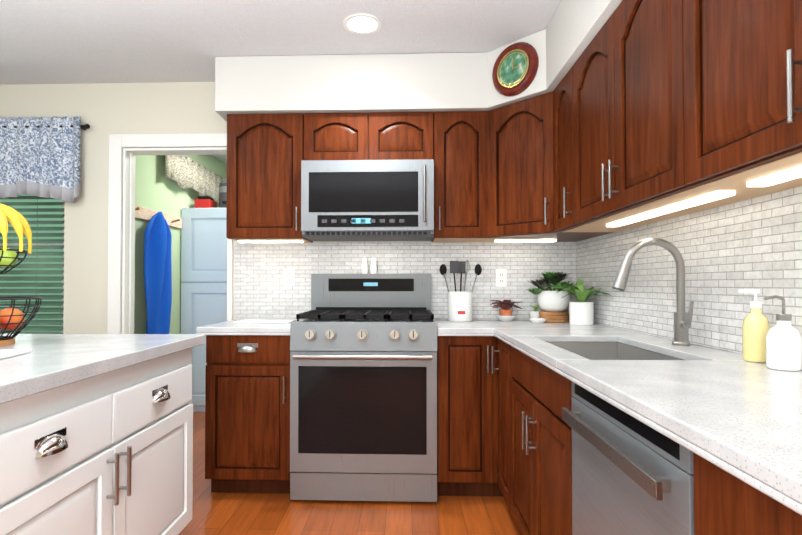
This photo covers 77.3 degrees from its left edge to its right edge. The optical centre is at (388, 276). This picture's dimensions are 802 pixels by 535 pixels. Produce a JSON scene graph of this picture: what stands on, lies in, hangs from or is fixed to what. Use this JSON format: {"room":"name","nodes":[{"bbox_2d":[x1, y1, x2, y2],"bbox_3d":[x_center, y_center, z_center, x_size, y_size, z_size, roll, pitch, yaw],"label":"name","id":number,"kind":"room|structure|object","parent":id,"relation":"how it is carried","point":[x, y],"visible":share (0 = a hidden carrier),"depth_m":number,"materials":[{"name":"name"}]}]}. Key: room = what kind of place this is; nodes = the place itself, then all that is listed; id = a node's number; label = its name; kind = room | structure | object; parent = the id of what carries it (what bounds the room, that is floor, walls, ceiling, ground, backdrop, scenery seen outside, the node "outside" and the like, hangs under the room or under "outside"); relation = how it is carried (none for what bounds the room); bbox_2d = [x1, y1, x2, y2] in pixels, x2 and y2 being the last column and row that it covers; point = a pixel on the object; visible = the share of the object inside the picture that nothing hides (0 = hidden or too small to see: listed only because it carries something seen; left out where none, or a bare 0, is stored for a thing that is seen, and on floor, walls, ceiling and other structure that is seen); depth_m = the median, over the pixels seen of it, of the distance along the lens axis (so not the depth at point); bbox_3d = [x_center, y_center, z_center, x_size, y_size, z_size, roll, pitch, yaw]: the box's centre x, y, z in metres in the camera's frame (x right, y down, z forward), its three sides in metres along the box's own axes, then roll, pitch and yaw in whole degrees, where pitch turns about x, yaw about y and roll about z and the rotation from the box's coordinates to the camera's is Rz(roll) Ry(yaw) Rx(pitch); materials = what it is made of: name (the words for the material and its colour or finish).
{"room":"kitchen","nodes":[
{"label":"kitchen","id":0,"kind":"room"},
{"bbox_2d":[134,155,226,333],"bbox_3d":[-1.085,-0.051,3.396,1.590,2.460,0.004,0,-1,2],"label":"wall","id":1,"kind":"structure","parent":0,"point":[156,189],"depth_m":3.39,"materials":[{"name":"green paint"}]},
{"bbox_2d":[135,205,181,333],"bbox_3d":[-1.793,0.060,3.947,0.133,1.165,0.960,0,-1,2],"label":"peg rail","id":2,"kind":"object","parent":1,"relation":"attached to","point":[157,265],"visible":0.88,"depth_m":3.86,"materials":[{"name":"blue fabric"}]},
{"bbox_2d":[144,212,171,333],"bbox_3d":[-1.784,0.066,3.907,0.113,1.152,0.449,0,-1,2],"label":"ironing board","id":3,"kind":"object","parent":2,"relation":"hanging from","point":[158,238],"depth_m":3.86,"materials":[{"name":"blue fabric"}]},
{"bbox_2d":[165,155,225,202],"bbox_3d":[-1.782,-0.907,5.032,0.085,0.300,2.102,0,-1,2],"label":"valance curtain","id":4,"kind":"object","parent":1,"relation":"attached to","point":[184,171],"visible":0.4,"depth_m":4.57,"materials":[{"name":"fabric"}]},
{"bbox_2d":[0,82,476,333],"bbox_3d":[-1.187,-0.052,3.338,5.030,2.460,0.120,0,-1,2],"label":"wall","id":5,"kind":"structure","parent":0,"point":[103,110],"depth_m":3.31,"materials":[{"name":"paint"}]},
{"bbox_2d":[0,194,64,332],"bbox_3d":[-2.612,-0.191,3.357,1.000,1.358,0.122,0,-1,2],"label":"window","id":6,"kind":"structure","parent":5,"relation":"in","point":[40,219],"depth_m":3.40,"materials":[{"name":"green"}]},
{"bbox_2d":[0,196,64,333],"bbox_3d":[-2.613,-0.209,3.351,0.916,1.315,0.044,0,-1,2],"label":"window blinds","id":7,"kind":"object","parent":6,"relation":"attached to","point":[36,278],"visible":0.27,"depth_m":3.34,"materials":[{"name":"green plastic"}]},
{"bbox_2d":[0,116,89,202],"bbox_3d":[-2.612,-0.756,3.281,1.348,0.563,0.110,0,-1,2],"label":"valance curtain","id":8,"kind":"object","parent":5,"relation":"attached to","point":[40,157],"visible":1,"depth_m":3.25,"materials":[{"name":"fabric"}]},
{"bbox_2d":[107,133,232,333],"bbox_3d":[-1.425,0.121,3.336,0.825,2.115,0.141,0,-1,2],"label":"door frame","id":9,"kind":"structure","parent":5,"relation":"attached to","point":[121,250],"depth_m":3.29,"materials":[{"name":"white wood"}]},
{"bbox_2d":[226,113,312,242],"bbox_3d":[-0.723,-0.593,3.105,0.455,0.734,0.326,0,-1,2],"label":"upper cabinet","id":10,"kind":"object","parent":5,"relation":"attached to","point":[265,152],"depth_m":2.94,"materials":[{"name":"brown wood"}]},
{"bbox_2d":[306,113,369,159],"bbox_3d":[-0.303,-0.814,3.094,0.381,0.292,0.326,0,-1,2],"label":"upper cabinet","id":11,"kind":"object","parent":5,"relation":"attached to","point":[329,136],"depth_m":2.93,"materials":[{"name":"brown wood"}]},
{"bbox_2d":[370,112,437,163],"bbox_3d":[0.078,-0.814,3.081,0.381,0.292,0.326,0,-1,2],"label":"upper cabinet","id":12,"kind":"object","parent":5,"relation":"attached to","point":[393,135],"depth_m":2.92,"materials":[{"name":"brown wood"}]},
{"bbox_2d":[301,159,433,240],"bbox_3d":[-0.115,-0.448,3.019,0.758,0.434,0.452,0,-1,2],"label":"microwave","id":13,"kind":"object","parent":12,"relation":"attached to","point":[367,200],"visible":1,"depth_m":2.85,"materials":[{"name":"silver metal"}]},
{"bbox_2d":[234,242,575,319],"bbox_3d":[0.096,0.047,3.226,2.194,0.539,0.009,0,-1,2],"label":"backsplash","id":14,"kind":"structure","parent":5,"relation":"attached to","point":[262,291],"depth_m":3.22,"materials":[{"name":"tile"}]},
{"bbox_2d":[283,268,293,285],"bbox_3d":[-0.645,0.002,3.243,0.070,0.114,0.008,0,-1,2],"label":"electrical outlet","id":15,"kind":"object","parent":14,"relation":"attached to","point":[288,276],"visible":1,"depth_m":3.24,"materials":[{"name":"white plastic"}]},
{"bbox_2d":[496,269,506,286],"bbox_3d":[0.719,0.006,3.196,0.070,0.114,0.008,0,-1,2],"label":"electrical outlet","id":16,"kind":"object","parent":14,"relation":"attached to","point":[501,277],"visible":1,"depth_m":3.19,"materials":[{"name":"white plastic"}]},
{"bbox_2d":[431,111,485,242],"bbox_3d":[0.430,-0.593,3.066,0.319,0.734,0.326,0,-1,2],"label":"upper cabinet","id":17,"kind":"object","parent":5,"relation":"attached to","point":[460,170],"depth_m":2.91,"materials":[{"name":"brown wood"}]},
{"bbox_2d":[0,0,561,164],"bbox_3d":[-1.223,-1.327,2.317,5.030,0.060,8.140,0,-1,2],"label":"ceiling","id":18,"kind":"structure","parent":0,"point":[91,41],"depth_m":2.65,"materials":[{"name":"white paint"}]},
{"bbox_2d":[343,13,380,34],"bbox_3d":[-0.134,-1.290,2.560,0.196,0.006,0.196,0,-1,2],"label":"recessed light","id":19,"kind":"object","parent":18,"relation":"in","point":[361,23],"visible":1,"depth_m":2.55,"materials":[{"name":"white"}]},
{"bbox_2d":[178,412,520,534],"bbox_3d":[-1.223,1.192,2.280,5.030,0.060,8.140,0,-1,2],"label":"floor","id":20,"kind":"structure","parent":0,"point":[217,513],"depth_m":2.46,"materials":[{"name":"brown wood"}]},
{"bbox_2d":[0,342,204,534],"bbox_3d":[-1.617,0.711,0.781,1.504,0.858,2.982,0,-1,2],"label":"kitchen island","id":21,"kind":"object","parent":20,"relation":"on","point":[96,434],"depth_m":1.55,"materials":[{"name":"white wood"}]},
{"bbox_2d":[0,334,203,397],"bbox_3d":[-1.640,0.258,0.779,1.520,0.044,3.024,0,-1,2],"label":"island countertop","id":22,"kind":"structure","parent":21,"relation":"on","point":[53,357],"depth_m":1.65,"materials":[{"name":"white stone"}]},
{"bbox_2d":[0,349,31,358],"bbox_3d":[-1.376,0.241,1.469,0.440,0.011,0.320,0,-1,-6],"label":"cutting board","id":23,"kind":"object","parent":22,"relation":"on","point":[9,353],"visible":1,"depth_m":1.59,"materials":[{"name":"white plastic"}]},
{"bbox_2d":[0,204,41,345],"bbox_3d":[-1.498,-0.044,1.857,0.358,0.593,0.358,0,-1,2],"label":"fruit basket","id":24,"kind":"object","parent":22,"relation":"on","point":[12,318],"visible":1,"depth_m":1.85,"materials":[{"name":"black metal"}]},
{"bbox_2d":[181,180,226,411],"bbox_3d":[-1.408,0.151,4.712,0.846,2.096,0.583,0,-1,2],"label":"laundry cabinet","id":25,"kind":"object","parent":20,"relation":"on","point":[203,268],"visible":0.44,"depth_m":4.43,"materials":[{"name":"blue paint"}]},
{"bbox_2d":[205,331,289,492],"bbox_3d":[-0.728,0.736,2.937,0.455,0.874,0.623,0,-1,2],"label":"base cabinet","id":26,"kind":"object","parent":20,"relation":"on","point":[247,377],"depth_m":2.63,"materials":[{"name":"brown wood"}]},
{"bbox_2d":[197,319,306,334],"bbox_3d":[-0.747,0.283,2.936,0.496,0.028,0.640,0,-1,2],"label":"countertop","id":27,"kind":"structure","parent":26,"relation":"on","point":[227,328],"depth_m":2.62,"materials":[{"name":"white stone"}]},
{"bbox_2d":[233,318,296,322],"bbox_3d":[-0.733,0.264,3.017,0.320,0.010,0.260,0,-1,2],"label":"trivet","id":28,"kind":"object","parent":27,"relation":"on","point":[249,320],"visible":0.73,"depth_m":2.98,"materials":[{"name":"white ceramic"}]},
{"bbox_2d":[290,258,436,501],"bbox_3d":[-0.120,0.521,2.859,0.758,1.299,0.718,0,-1,2],"label":"range","id":29,"kind":"object","parent":20,"relation":"on","point":[363,385],"visible":1,"depth_m":2.57,"materials":[{"name":"grey metal"}]},
{"bbox_2d":[437,335,488,495],"bbox_3d":[0.429,0.735,2.897,0.327,0.874,0.623,0,-1,2],"label":"base cabinet","id":30,"kind":"object","parent":20,"relation":"on","point":[462,360],"depth_m":2.59,"materials":[{"name":"brown wood"}]},
{"bbox_2d":[489,331,571,534],"bbox_3d":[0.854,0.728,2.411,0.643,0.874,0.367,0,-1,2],"label":"base cabinet","id":31,"kind":"object","parent":20,"relation":"on","point":[530,449],"depth_m":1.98,"materials":[{"name":"brown wood"}]},
{"bbox_2d":[433,319,604,334],"bbox_3d":[0.728,0.282,2.885,0.928,0.028,0.640,0,-1,2],"label":"countertop","id":32,"kind":"structure","parent":31,"relation":"on","point":[444,327],"depth_m":2.75,"materials":[{"name":"white stone"}]},
{"bbox_2d":[440,260,481,321],"bbox_3d":[0.445,0.080,3.099,0.256,0.381,0.190,0,-1,2],"label":"utensil crock","id":33,"kind":"object","parent":32,"relation":"on","point":[460,306],"visible":0.98,"depth_m":3.03,"materials":[{"name":"white ceramic"}]},
{"bbox_2d":[490,271,610,324],"bbox_3d":[0.898,0.116,2.882,0.560,0.303,0.612,0,-1,2],"label":"potted plants","id":34,"kind":"object","parent":32,"relation":"on","point":[553,304],"visible":1,"depth_m":2.95,"materials":[{"name":"white ceramic"}]},
{"bbox_2d":[490,299,522,320],"bbox_3d":[0.732,0.204,3.093,0.215,0.132,0.199,0,-1,2],"label":"plant","id":35,"kind":"object","parent":34,"relation":"on","point":[505,313],"depth_m":3.07,"materials":[{"name":"red ceramic"}]},
{"bbox_2d":[529,305,539,317],"bbox_3d":[0.911,0.222,3.107,0.076,0.098,0.076,0,-1,2],"label":"plant","id":36,"kind":"object","parent":34,"relation":"on","point":[533,314],"depth_m":3.08,"materials":[{"name":"green plant"}]},
{"bbox_2d":[493,327,801,510],"bbox_3d":[0.809,0.254,1.043,0.640,0.028,3.038,0,-1,2],"label":"countertop","id":37,"kind":"structure","parent":31,"relation":"on","point":[746,416],"depth_m":1.03,"materials":[{"name":"white stone"}]},
{"bbox_2d":[525,339,688,439],"bbox_3d":[0.803,0.380,1.845,0.394,0.223,0.729,0,-1,2],"label":"sink","id":38,"kind":"object","parent":37,"relation":"in","point":[548,386],"depth_m":1.82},
{"bbox_2d":[612,238,693,345],"bbox_3d":[0.979,0.052,1.857,0.282,0.399,0.092,0,-1,2],"label":"faucet","id":39,"kind":"object","parent":37,"relation":"on","point":[682,321],"visible":1,"depth_m":1.86,"materials":[{"name":"silver metal"}]},
{"bbox_2d":[738,289,769,362],"bbox_3d":[1.069,0.141,1.467,0.078,0.210,0.066,0,-1,2],"label":"soap bottle","id":40,"kind":"object","parent":37,"relation":"on","point":[755,327],"visible":1,"depth_m":1.45,"materials":[{"name":"yellow plastic"},{"name":"white plastic"}]},
{"bbox_2d":[763,295,801,370],"bbox_3d":[1.045,0.146,1.333,0.090,0.196,0.078,0,-1,2],"label":"soap bottle","id":41,"kind":"object","parent":37,"relation":"on","point":[783,344],"visible":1,"depth_m":1.31,"materials":[{"name":"white plastic"}]},
{"bbox_2d":[562,382,693,534],"bbox_3d":[0.794,0.710,1.117,0.640,0.870,0.595,0,-1,2],"label":"dishwasher","id":42,"kind":"object","parent":20,"relation":"on","point":[631,475],"visible":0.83,"depth_m":1.07,"materials":[{"name":"grey metal"}]},
{"bbox_2d":[673,439,801,534],"bbox_3d":[0.800,0.699,0.516,0.623,0.874,0.600,0,-1,2],"label":"base cabinet","id":43,"kind":"object","parent":20,"relation":"on","point":[726,502],"depth_m":0.72,"materials":[{"name":"brown wood"}]},
{"bbox_2d":[215,0,622,120],"bbox_3d":[0.018,-1.158,0.791,2.203,0.320,4.918,0,-1,2],"label":"soffit","id":44,"kind":"structure","parent":0,"point":[420,82],"depth_m":2.89,"materials":[{"name":"paint"}]},
{"bbox_2d":[492,42,538,96],"bbox_3d":[0.680,-1.129,2.722,0.033,0.284,0.284,1,-1,-43],"label":"wall clock","id":45,"kind":"object","parent":44,"relation":"attached to","point":[515,69],"visible":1,"depth_m":2.71,"materials":[{"name":"brown wood"}]},
{"bbox_3d":[1.178,-0.092,0.671,0.120,2.460,5.050,0,-1,2],"label":"wall","id":46,"kind":"structure","parent":0,"visible":0},
{"bbox_2d":[486,92,549,239],"bbox_3d":[0.720,-0.599,2.752,0.296,0.729,0.296,0,-1,2],"label":"upper cabinet","id":47,"kind":"object","parent":46,"relation":"attached to","point":[518,133],"depth_m":2.75,"materials":[{"name":"brown wood"}]},
{"bbox_2d":[486,232,596,241],"bbox_3d":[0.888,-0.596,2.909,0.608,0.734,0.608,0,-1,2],"label":"under-cabinet light","id":48,"kind":"object","parent":46,"relation":"attached to","point":[538,236],"depth_m":2.97,"materials":[{"name":"white plastic"}]},
{"bbox_2d":[550,70,630,235],"bbox_3d":[1.013,-0.603,2.445,0.326,0.734,0.309,0,-1,2],"label":"upper cabinet","id":49,"kind":"object","parent":46,"relation":"attached to","point":[560,97],"depth_m":2.50,"materials":[{"name":"brown wood"}]},
{"bbox_2d":[570,0,775,227],"bbox_3d":[0.993,-0.612,1.836,0.326,0.734,0.910,0,-1,2],"label":"upper cabinet","id":50,"kind":"object","parent":46,"relation":"attached to","point":[645,112],"depth_m":1.78,"materials":[{"name":"brown wood"}]},
{"bbox_2d":[576,186,801,353],"bbox_3d":[1.135,-0.003,1.351,0.009,0.495,3.668,0,-1,2],"label":"backsplash","id":51,"kind":"structure","parent":46,"relation":"attached to","point":[728,251],"depth_m":1.79,"materials":[{"name":"tile"}]},
{"bbox_2d":[674,0,801,191],"bbox_3d":[0.962,-0.626,0.927,0.326,0.734,0.910,0,-1,2],"label":"upper cabinet","id":52,"kind":"object","parent":46,"relation":"attached to","point":[738,63],"depth_m":1.19,"materials":[{"name":"brown wood"}]}
]}

